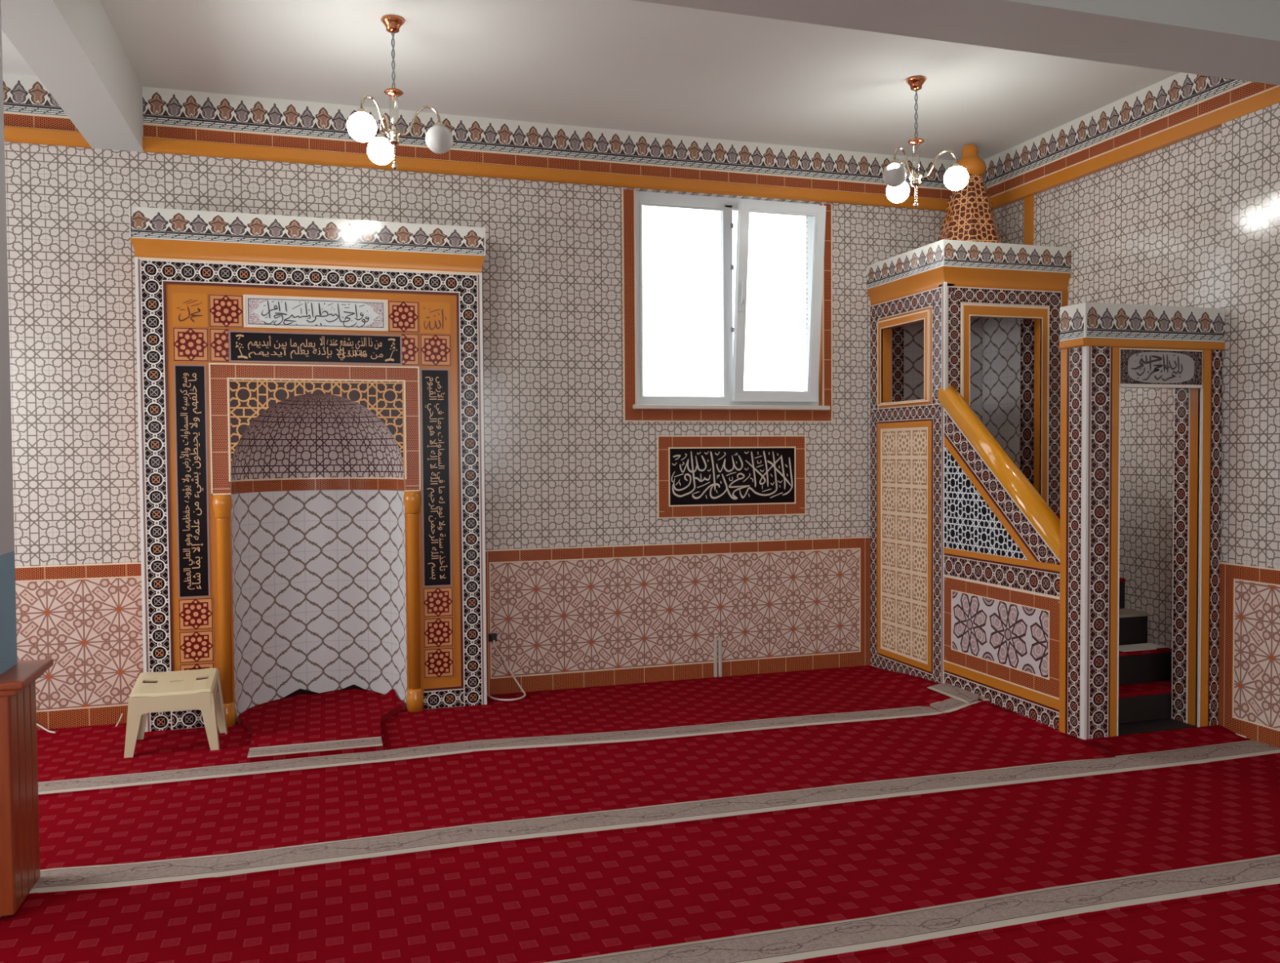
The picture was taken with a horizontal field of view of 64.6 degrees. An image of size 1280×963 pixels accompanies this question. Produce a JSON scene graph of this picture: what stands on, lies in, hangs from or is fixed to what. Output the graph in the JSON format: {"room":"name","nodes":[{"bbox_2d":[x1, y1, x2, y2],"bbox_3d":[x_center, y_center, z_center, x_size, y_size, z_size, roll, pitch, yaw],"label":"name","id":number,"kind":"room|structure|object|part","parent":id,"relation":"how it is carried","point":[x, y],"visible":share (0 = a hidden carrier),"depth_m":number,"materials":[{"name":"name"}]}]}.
{"room":"mosque","nodes":[
{"label":"mosque","id":0,"kind":"room"},
{"bbox_2d":[4,142,946,566],"bbox_3d":[-1.414,-0.453,6.321,8.133,3.600,0.250,-1,2,-17],"label":"wall","id":1,"kind":"structure","parent":0,"point":[563,467],"depth_m":6.34,"materials":[{"name":"white tile"}]},
{"bbox_2d":[2,73,67,116],"bbox_3d":[-4.163,-2.100,5.287,2.319,0.208,0.008,-1,2,-17],"label":"trim","id":2,"kind":"structure","parent":1,"relation":"attached to","point":[21,94],"depth_m":5.54,"materials":[{"name":"tile"}]},
{"bbox_2d":[4,111,79,131],"bbox_3d":[-4.163,-1.960,5.292,2.319,0.074,0.006,-1,2,-17],"label":"trim","id":3,"kind":"structure","parent":1,"relation":"attached to","point":[13,120],"depth_m":5.56,"materials":[{"name":"red tile"}]},
{"bbox_2d":[4,125,92,148],"bbox_3d":[-4.158,-1.880,5.280,2.319,0.080,0.036,-1,2,-17],"label":"trim","id":4,"kind":"structure","parent":1,"relation":"attached to","point":[11,134],"depth_m":5.54,"materials":[{"name":"orange wood"}]},
{"bbox_2d":[14,562,141,729],"bbox_3d":[-4.018,0.939,5.414,2.580,0.906,0.008,-1,2,-17],"label":"trim","id":5,"kind":"structure","parent":1,"relation":"attached to","point":[105,715],"depth_m":5.68,"materials":[{"name":"red tile"}]},
{"bbox_2d":[15,577,143,711],"bbox_3d":[-4.020,0.924,5.413,2.576,0.736,0.006,-1,2,-17],"label":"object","id":6,"kind":"structure","parent":1,"relation":"attached to","point":[91,630],"depth_m":5.69,"materials":[{"name":"tile"}]},
{"bbox_2d":[128,206,486,732],"bbox_3d":[-1.902,-0.072,6.016,1.925,2.874,0.531,-1,2,-17],"label":"mihrab","id":7,"kind":"object","parent":1,"relation":"attached to","point":[310,389],"visible":0.99,"depth_m":5.93,"materials":[{"name":"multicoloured tile"}]},
{"bbox_3d":[-2.758,-1.403,5.473,0.006,0.168,0.009,-1,2,-17],"label":"corner trim","id":8,"kind":"part","parent":7,"relation":"part of","materials":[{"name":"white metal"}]},
{"bbox_3d":[-2.732,0.079,5.548,0.016,2.600,0.030,-1,2,-17],"label":"trim","id":9,"kind":"part","parent":7,"relation":"part of","materials":[{"name":"white metal"}]},
{"bbox_3d":[-2.485,0.000,5.614,0.147,1.277,0.007,-1,2,-17],"label":"black inscription panel","id":10,"kind":"part","parent":7,"relation":"part of","materials":[{"name":"tile"}]},
{"bbox_3d":[-1.846,-0.300,5.804,1.132,0.721,0.008,-1,2,-17],"label":"red arch frame","id":11,"kind":"part","parent":7,"relation":"part of","materials":[{"name":"tile"}]},
{"bbox_3d":[-1.846,-0.763,5.792,0.924,0.157,0.007,-1,2,-17],"label":"black inscription panel","id":12,"kind":"part","parent":7,"relation":"part of","materials":[{"name":"tile"}]},
{"bbox_3d":[-1.846,-0.962,5.787,0.762,0.162,0.007,-1,2,-17],"label":"white inscription panel","id":13,"kind":"part","parent":7,"relation":"part of","materials":[{"name":"tile"}]},
{"bbox_3d":[-1.210,-0.020,6.010,0.152,1.277,0.007,-1,2,-17],"label":"black inscription panel","id":14,"kind":"part","parent":7,"relation":"part of","materials":[{"name":"tile"}]},
{"bbox_3d":[-0.948,0.051,6.102,0.016,2.600,0.030,-1,2,-17],"label":"trim","id":15,"kind":"part","parent":7,"relation":"part of","materials":[{"name":"white metal"}]},
{"bbox_3d":[-0.927,-1.432,6.042,0.006,0.168,0.009,-1,2,-17],"label":"corner trim","id":16,"kind":"part","parent":7,"relation":"part of","materials":[{"name":"white metal"}]},
{"bbox_2d":[488,633,497,642],"bbox_3d":[-0.923,0.982,6.354,0.053,0.053,0.052,-1,2,-17],"label":"wall socket","id":17,"kind":"object","parent":1,"relation":"attached to","point":[491,637],"visible":1,"depth_m":6.35,"materials":[{"name":"black plastic"}]},
{"bbox_2d":[486,640,525,701],"bbox_3d":[-0.829,1.163,6.273,0.233,0.343,0.251,-1,2,-17],"label":"power cable","id":18,"kind":"object","parent":17,"relation":"attached to","point":[494,643],"visible":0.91,"depth_m":6.32,"materials":[{"name":"beige plastic"}]},
{"bbox_2d":[142,137,949,211],"bbox_3d":[-0.149,-1.944,6.524,5.551,0.080,0.036,-1,2,-17],"label":"trim","id":19,"kind":"structure","parent":1,"relation":"attached to","point":[150,144],"depth_m":6.33,"materials":[{"name":"orange wood"}]},
{"bbox_2d":[142,123,951,199],"bbox_3d":[-0.154,-2.023,6.536,5.551,0.074,0.006,-1,2,-17],"label":"trim","id":20,"kind":"structure","parent":1,"relation":"attached to","point":[157,131],"depth_m":6.36,"materials":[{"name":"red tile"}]},
{"bbox_2d":[142,86,958,188],"bbox_3d":[-0.154,-2.164,6.531,5.551,0.208,0.008,-1,2,-17],"label":"trim","id":21,"kind":"structure","parent":1,"relation":"attached to","point":[162,106],"depth_m":6.37,"materials":[{"name":"tile"}]},
{"bbox_2d":[490,549,859,677],"bbox_3d":[0.304,0.855,6.756,2.618,0.736,0.006,-1,2,-17],"label":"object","id":22,"kind":"structure","parent":1,"relation":"attached to","point":[573,615],"depth_m":6.72,"materials":[{"name":"tile"}]},
{"bbox_2d":[484,536,870,694],"bbox_3d":[0.315,0.870,6.759,2.765,0.906,0.008,-1,2,-17],"label":"trim","id":23,"kind":"structure","parent":1,"relation":"attached to","point":[652,674],"depth_m":6.75,"materials":[{"name":"red tile"}]},
{"bbox_2d":[713,638,717,677],"bbox_3d":[0.508,1.188,6.816,0.023,0.260,0.014,-1,2,-17],"label":"cable conduit","id":24,"kind":"object","parent":1,"relation":"attached to","point":[715,641],"visible":1,"depth_m":6.81,"materials":[{"name":"beige plastic"}]},
{"bbox_2d":[718,638,721,676],"bbox_3d":[0.540,1.188,6.825,0.023,0.260,0.014,-1,2,-17],"label":"cable conduit","id":25,"kind":"object","parent":1,"relation":"attached to","point":[719,639],"visible":1,"depth_m":6.82,"materials":[{"name":"beige plastic"}]},
{"bbox_2d":[622,188,832,422],"bbox_3d":[0.610,-1.157,6.796,1.498,1.497,0.007,-1,2,-17],"label":"trim","id":26,"kind":"structure","parent":1,"relation":"attached to","point":[631,414],"depth_m":6.71,"materials":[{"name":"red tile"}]},
{"bbox_2d":[632,191,830,410],"bbox_3d":[0.609,-1.199,6.834,1.413,1.430,0.332,-1,2,-17],"label":"window","id":27,"kind":"structure","parent":1,"relation":"in","point":[733,395],"depth_m":6.83,"materials":[{"name":"white plastic"}]},
{"bbox_3d":[0.602,-0.500,6.891,1.413,0.030,0.255,-1,2,-17],"label":"sill","id":28,"kind":"part","parent":27,"relation":"part of","materials":[{"name":"stone"}]},
{"bbox_3d":[0.624,-1.377,6.840,0.016,0.730,0.010,-1,2,-17],"label":"latch plate","id":29,"kind":"part","parent":27,"relation":"part of","materials":[{"name":"silver metal"}]},
{"bbox_3d":[0.682,-1.229,6.728,0.030,0.188,0.053,-1,2,-17],"label":"handle","id":30,"kind":"part","parent":27,"relation":"part of","materials":[{"name":"white plastic"}]},
{"bbox_3d":[0.940,-1.206,6.857,0.622,1.324,0.179,-1,2,-17],"label":"sash","id":31,"kind":"part","parent":27,"relation":"part of","materials":[{"name":"white plastic"}]},
{"bbox_2d":[657,435,805,518],"bbox_3d":[0.629,-0.037,6.829,1.076,0.547,0.011,-1,2,-17],"label":"calligraphy panel","id":32,"kind":"object","parent":1,"relation":"attached to","point":[698,476],"visible":1,"depth_m":6.82,"materials":[{"name":"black tile"}]},
{"bbox_2d":[1,0,1179,160],"bbox_3d":[-0.002,-2.204,1.684,8.533,0.150,9.850,-1,2,-17],"label":"ceiling","id":33,"kind":"structure","parent":0,"point":[631,65],"depth_m":5.49,"materials":[{"name":"paint"}]},
{"bbox_2d":[0,0,143,151],"bbox_3d":[-2.542,-2.009,4.425,0.263,0.363,2.620,-1,2,-17],"label":"ceiling beam","id":34,"kind":"structure","parent":33,"relation":"attached to","point":[73,48],"depth_m":4.61,"materials":[{"name":"white paint"}]},
{"bbox_2d":[346,14,453,170],"bbox_3d":[-1.165,-1.855,4.888,0.493,0.718,0.490,-1,2,-17],"label":"chandelier","id":35,"kind":"object","parent":33,"relation":"hanging from","point":[361,126],"visible":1,"depth_m":4.83,"materials":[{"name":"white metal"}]},
{"bbox_3d":[-1.283,-1.636,4.670,0.132,0.132,0.132,-1,2,-17],"label":"globe","id":36,"kind":"part","parent":35,"relation":"part of","materials":[{"name":"white glass"}]},
{"bbox_3d":[-1.237,-1.727,4.752,0.150,0.147,0.146,-1,2,-17],"label":"arm","id":37,"kind":"part","parent":35,"relation":"part of","materials":[{"name":"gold metal"}]},
{"bbox_3d":[-1.291,-1.647,5.042,0.132,0.132,0.132,-1,2,-17],"label":"globe","id":38,"kind":"part","parent":35,"relation":"part of","materials":[{"name":"white glass"}]},
{"bbox_3d":[-1.242,-1.733,4.959,0.011,0.147,0.201,-1,2,-31],"label":"arm","id":39,"kind":"part","parent":35,"relation":"part of","materials":[{"name":"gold metal"}]},
{"bbox_3d":[-1.182,-2.015,4.848,0.019,0.277,0.019,-1,2,-17],"label":"twisted cord","id":40,"kind":"part","parent":35,"relation":"part of","materials":[{"name":"grey metal"}]},
{"bbox_3d":[-1.179,-1.569,4.861,0.014,0.088,0.015,-1,2,-17],"label":"bead chain","id":41,"kind":"part","parent":35,"relation":"part of","materials":[{"name":"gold metal"}]},
{"bbox_3d":[-1.060,-1.732,4.859,0.201,0.146,0.011,0,2,-1],"label":"arm","id":42,"kind":"part","parent":35,"relation":"part of","materials":[{"name":"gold metal"}]},
{"bbox_3d":[-0.964,-1.644,4.863,0.132,0.132,0.132,-1,2,-17],"label":"globe","id":43,"kind":"part","parent":35,"relation":"part of"},
{"bbox_2d":[882,75,968,208],"bbox_3d":[1.528,-1.897,5.722,0.503,0.718,0.467,-1,2,-17],"label":"chandelier","id":44,"kind":"object","parent":33,"relation":"hanging from","point":[895,174],"visible":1,"depth_m":5.62,"materials":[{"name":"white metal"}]},
{"bbox_3d":[1.394,-1.680,5.538,0.132,0.132,0.132,-1,2,-17],"label":"globe","id":45,"kind":"part","parent":44,"relation":"part of"},
{"bbox_3d":[1.502,-1.691,5.894,0.132,0.132,0.132,-1,2,-17],"label":"globe","id":46,"kind":"part","parent":44,"relation":"part of","materials":[{"name":"white glass"}]},
{"bbox_3d":[1.463,-1.771,5.600,0.201,0.147,0.011,-2,2,-43],"label":"arm","id":47,"kind":"part","parent":44,"relation":"part of","materials":[{"name":"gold metal"}]},
{"bbox_3d":[1.523,-1.777,5.800,0.012,0.147,0.201,-1,2,-13],"label":"arm","id":48,"kind":"part","parent":44,"relation":"part of","materials":[{"name":"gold metal"}]},
{"bbox_3d":[1.548,-2.058,5.674,0.019,0.277,0.019,-1,2,-17],"label":"twisted cord","id":49,"kind":"part","parent":44,"relation":"part of","materials":[{"name":"silver metal"}]},
{"bbox_3d":[1.552,-1.612,5.687,0.014,0.088,0.015,-1,2,-17],"label":"bead chain","id":50,"kind":"part","parent":44,"relation":"part of","materials":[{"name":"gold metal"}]},
{"bbox_3d":[1.666,-1.773,5.648,0.201,0.146,0.011,0,2,17],"label":"arm","id":51,"kind":"part","parent":44,"relation":"part of","materials":[{"name":"silver metal"}]},
{"bbox_3d":[1.757,-1.685,5.623,0.132,0.132,0.132,-1,2,-17],"label":"globe","id":52,"kind":"part","parent":44,"relation":"part of","materials":[{"name":"white glass"}]},
{"bbox_2d":[633,0,1279,85],"bbox_3d":[-0.551,-1.994,3.462,8.133,0.365,0.400,-1,2,-17],"label":"ceiling beam","id":53,"kind":"structure","parent":33,"relation":"attached to","point":[1231,39],"depth_m":4.13,"materials":[{"name":"white paint"}]},
{"bbox_2d":[994,127,1222,671],"bbox_3d":[3.983,-0.396,3.077,0.250,3.600,9.650,-1,2,-17],"label":"wall","id":54,"kind":"structure","parent":0,"point":[1145,229],"depth_m":5.92,"materials":[{"name":"white tile"}]},
{"bbox_2d":[1023,195,1034,244],"bbox_3d":[2.642,-1.715,6.877,0.018,0.436,0.080,-1,2,-17],"label":"trim","id":55,"kind":"structure","parent":54,"relation":"attached to","point":[1028,202],"depth_m":6.86,"materials":[{"name":"orange wood"}]},
{"bbox_2d":[982,72,1248,186],"bbox_3d":[2.859,-2.172,6.100,0.051,0.208,2.620,-1,2,-17],"label":"trim","id":56,"kind":"structure","parent":54,"relation":"attached to","point":[1178,91],"depth_m":6.11,"materials":[{"name":"tile"}]},
{"bbox_2d":[986,81,1279,197],"bbox_3d":[2.861,-2.032,6.104,0.049,0.074,2.620,-1,2,-17],"label":"trim","id":57,"kind":"structure","parent":54,"relation":"attached to","point":[1252,88],"depth_m":5.89,"materials":[{"name":"red tile"}]},
{"bbox_2d":[990,86,1279,210],"bbox_3d":[2.861,-1.953,6.106,0.050,0.080,2.620,-1,2,-17],"label":"trim","id":58,"kind":"structure","parent":54,"relation":"attached to","point":[1212,121],"depth_m":5.86,"materials":[{"name":"orange wood"}]},
{"bbox_2d":[1219,102,1279,568],"bbox_3d":[3.245,-0.445,4.959,0.043,3.600,0.925,-1,2,-17],"label":"wall","id":59,"kind":"structure","parent":0,"point":[1250,224],"depth_m":5.20,"materials":[{"name":"white tile"}]},
{"bbox_2d":[1217,562,1279,747],"bbox_3d":[3.233,0.902,4.981,0.008,0.906,0.905,-1,2,-17],"label":"trim","id":60,"kind":"structure","parent":59,"relation":"attached to","point":[1228,573],"depth_m":5.34,"materials":[{"name":"red tile"}]},
{"bbox_2d":[1233,580,1279,729],"bbox_3d":[3.247,0.888,4.938,0.006,0.736,0.815,-1,2,-17],"label":"trim","id":61,"kind":"structure","parent":59,"relation":"attached to","point":[1257,606],"depth_m":5.19,"materials":[{"name":"tile"}]},
{"bbox_3d":[0.016,1.559,1.817,8.533,0.120,9.900,-1,2,-17],"label":"floor","id":62,"kind":"structure","parent":0,"visible":0},
{"bbox_2d":[0,0,17,917],"bbox_3d":[-2.306,-0.178,3.364,0.308,3.235,0.280,-1,2,-17],"label":"column","id":63,"kind":"structure","parent":62,"relation":"on","point":[8,638],"depth_m":3.48,"materials":[{"name":"blue paint"}]},
{"bbox_2d":[0,658,53,916],"bbox_3d":[-2.354,1.036,3.381,0.630,0.776,0.390,-1,2,-17],"label":"wooden cabinet","id":64,"kind":"object","parent":63,"relation":"attached to","point":[20,851],"visible":1,"depth_m":3.38,"materials":[{"name":"brown wood"}]},
{"bbox_3d":[-2.359,0.686,3.371,0.585,0.024,0.350,-1,2,-17],"label":"cap moulding","id":65,"kind":"part","parent":64,"relation":"part of","materials":[{"name":"brown wood"}]},
{"bbox_3d":[-2.356,0.661,3.371,0.630,0.027,0.390,-1,2,-17],"label":"cap rail","id":66,"kind":"part","parent":64,"relation":"part of","materials":[{"name":"brown wood"}]},
{"bbox_2d":[36,665,990,797],"bbox_3d":[-1.600,1.353,5.467,7.196,0.102,1.358,-1,2,-17],"label":"carpet","id":67,"kind":"object","parent":62,"relation":"on","point":[89,758],"visible":0.84,"depth_m":5.63,"materials":[{"name":"red carpet"}]},
{"bbox_2d":[36,723,56,733],"bbox_3d":[-3.294,1.345,5.577,0.192,0.073,0.024,0,2,15],"label":"loose wire","id":68,"kind":"object","parent":67,"relation":"on","point":[38,725],"visible":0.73,"depth_m":5.57,"materials":[{"name":"beige plastic"}]},
{"bbox_2d":[115,713,123,727],"bbox_3d":[-2.934,1.343,5.699,0.012,0.058,0.078,0,2,-1],"label":"loose wire","id":69,"kind":"object","parent":67,"relation":"on","point":[118,722],"visible":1,"depth_m":5.71,"materials":[{"name":"beige plastic"}]},
{"bbox_2d":[124,667,227,758],"bbox_3d":[-2.439,1.206,5.336,0.460,0.355,0.384,-1,2,-17],"label":"plastic stool","id":70,"kind":"object","parent":67,"relation":"on","point":[201,690],"visible":1,"depth_m":5.21,"materials":[{"name":"beige plastic"}]},
{"bbox_3d":[-2.562,1.244,5.142,0.099,0.292,0.084,-1,2,-17],"label":"leg","id":71,"kind":"part","parent":70,"relation":"part of","materials":[{"name":"beige plastic"}]},
{"bbox_3d":[-2.659,1.217,5.426,0.094,0.332,0.075,-1,2,-17],"label":"leg","id":72,"kind":"part","parent":70,"relation":"part of","materials":[{"name":"beige plastic"}]},
{"bbox_3d":[-2.449,1.065,5.332,0.403,0.073,0.370,-1,2,-17],"label":"seat","id":73,"kind":"part","parent":70,"relation":"part of","materials":[{"name":"beige plastic"}]},
{"bbox_3d":[-2.234,1.239,5.244,0.099,0.292,0.084,-1,2,-17],"label":"leg","id":74,"kind":"part","parent":70,"relation":"part of","materials":[{"name":"beige plastic"}]},
{"bbox_3d":[-2.319,1.211,5.532,0.114,0.332,0.075,-1,2,-17],"label":"leg","id":75,"kind":"part","parent":70,"relation":"part of","materials":[{"name":"beige plastic"}]},
{"bbox_2d":[237,684,405,762],"bbox_3d":[-1.778,1.323,5.682,0.926,0.087,1.291,-1,2,-17],"label":"carpet runner","id":76,"kind":"object","parent":67,"relation":"on","point":[303,723],"visible":1,"depth_m":5.61,"materials":[{"name":"red carpet"}]},
{"bbox_2d":[0,755,1279,962],"bbox_3d":[-0.474,1.435,3.330,8.077,0.046,1.284,-1,2,-17],"label":"carpet","id":77,"kind":"object","parent":62,"relation":"on","point":[814,885],"visible":0.98,"depth_m":3.52,"materials":[{"name":"red carpet"}]},
{"bbox_2d":[26,702,1279,897],"bbox_3d":[-0.801,1.387,4.451,8.119,0.082,1.301,-1,2,-17],"label":"carpet","id":78,"kind":"object","parent":62,"relation":"on","point":[212,830],"visible":0.94,"depth_m":4.53,"materials":[{"name":"red carpet"}]},
{"bbox_2d":[806,886,1279,962],"bbox_3d":[-0.128,1.466,2.215,8.077,0.045,1.249,-1,2,-17],"label":"carpet","id":79,"kind":"object","parent":62,"relation":"on","point":[1242,927],"visible":1,"depth_m":3.13,"materials":[{"name":"red carpet"}]},
{"bbox_2d":[866,144,1225,739],"bbox_3d":[2.367,-0.466,6.248,0.953,3.580,2.132,-1,2,-17],"label":"minbar","id":80,"kind":"object","parent":62,"relation":"on","point":[995,400],"visible":0.96,"depth_m":5.89,"materials":[{"name":"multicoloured tile"}]},
{"bbox_3d":[1.759,0.406,6.737,0.007,1.510,0.562,-1,2,-17],"label":"cream tile panel","id":81,"kind":"part","parent":80,"relation":"part of","materials":[{"name":"beige tile"}]},
{"bbox_3d":[1.756,0.406,6.739,0.010,1.600,0.660,-1,2,-17],"label":"orange frame","id":82,"kind":"part","parent":80,"relation":"part of","materials":[{"name":"wood"}]},
{"bbox_3d":[1.865,-1.406,6.221,0.006,0.163,0.009,-1,2,-17],"label":"corner trim","id":83,"kind":"part","parent":80,"relation":"part of","materials":[{"name":"white metal"}]},
{"bbox_3d":[1.897,0.045,6.302,0.017,2.560,0.020,-1,2,-17],"label":"corner trim","id":84,"kind":"part","parent":80,"relation":"part of","materials":[{"name":"white metal"}]},
{"bbox_3d":[2.011,0.100,5.910,0.006,0.641,0.791,-1,2,-17],"label":"black lattice panel","id":85,"kind":"part","parent":80,"relation":"part of","materials":[{"name":"tile"}]},
{"bbox_3d":[2.020,0.074,5.874,0.009,0.701,0.864,-1,2,-17],"label":"orange frame","id":86,"kind":"part","parent":80,"relation":"part of","materials":[{"name":"wood"}]},
{"bbox_3d":[2.085,-0.113,5.820,0.132,1.004,1.090,-1,2,-17],"label":"handrail","id":87,"kind":"part","parent":80,"relation":"part of","materials":[{"name":"orange wood"}]},
{"bbox_3d":[2.054,0.862,5.812,0.006,0.360,0.873,-1,2,-17],"label":"rosette panel","id":88,"kind":"part","parent":80,"relation":"part of","materials":[{"name":"grey tile"}]},
{"bbox_3d":[2.053,0.867,5.812,0.007,0.520,1.043,-1,2,-17],"label":"red panel frame","id":89,"kind":"part","parent":80,"relation":"part of","materials":[{"name":"tile"}]},
{"bbox_3d":[2.049,0.441,5.799,0.011,0.035,1.043,-1,2,-17],"label":"orange frame","id":90,"kind":"part","parent":80,"relation":"part of","materials":[{"name":"orange wood"}]},
{"bbox_3d":[2.055,0.315,5.774,0.010,2.050,1.088,-1,2,-17],"label":"orange frame","id":91,"kind":"part","parent":80,"relation":"part of","materials":[{"name":"orange wood"}]},
{"bbox_3d":[2.260,0.227,5.141,0.015,2.260,0.026,-1,2,-17],"label":"corner trim","id":92,"kind":"part","parent":80,"relation":"part of","materials":[{"name":"white metal"}]},
{"bbox_3d":[2.240,-0.812,5.088,0.012,0.176,0.009,-1,2,-17],"label":"corner trim","id":93,"kind":"part","parent":80,"relation":"part of","materials":[{"name":"white metal"}]},
{"bbox_2d":[1119,644,1156,652],"bbox_3d":[2.804,0.952,5.787,0.230,0.004,0.145,-1,2,-17],"label":"paper sheet","id":94,"kind":"object","parent":80,"relation":"on","point":[1124,648],"visible":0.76,"depth_m":5.76,"materials":[{"name":"beige paper"}]},
{"bbox_2d":[1131,643,1167,648],"bbox_3d":[2.932,0.946,5.823,0.135,0.003,0.132,-1,2,-17],"label":"paper sheet","id":95,"kind":"object","parent":80,"relation":"on","point":[1148,646],"visible":1,"depth_m":5.81,"materials":[{"name":"beige paper"}]},
{"bbox_3d":[2.704,-0.591,5.252,0.532,0.178,0.008,-1,2,-17],"label":"dark floral panel","id":96,"kind":"part","parent":80,"relation":"part of","materials":[{"name":"tile"}]}
]}

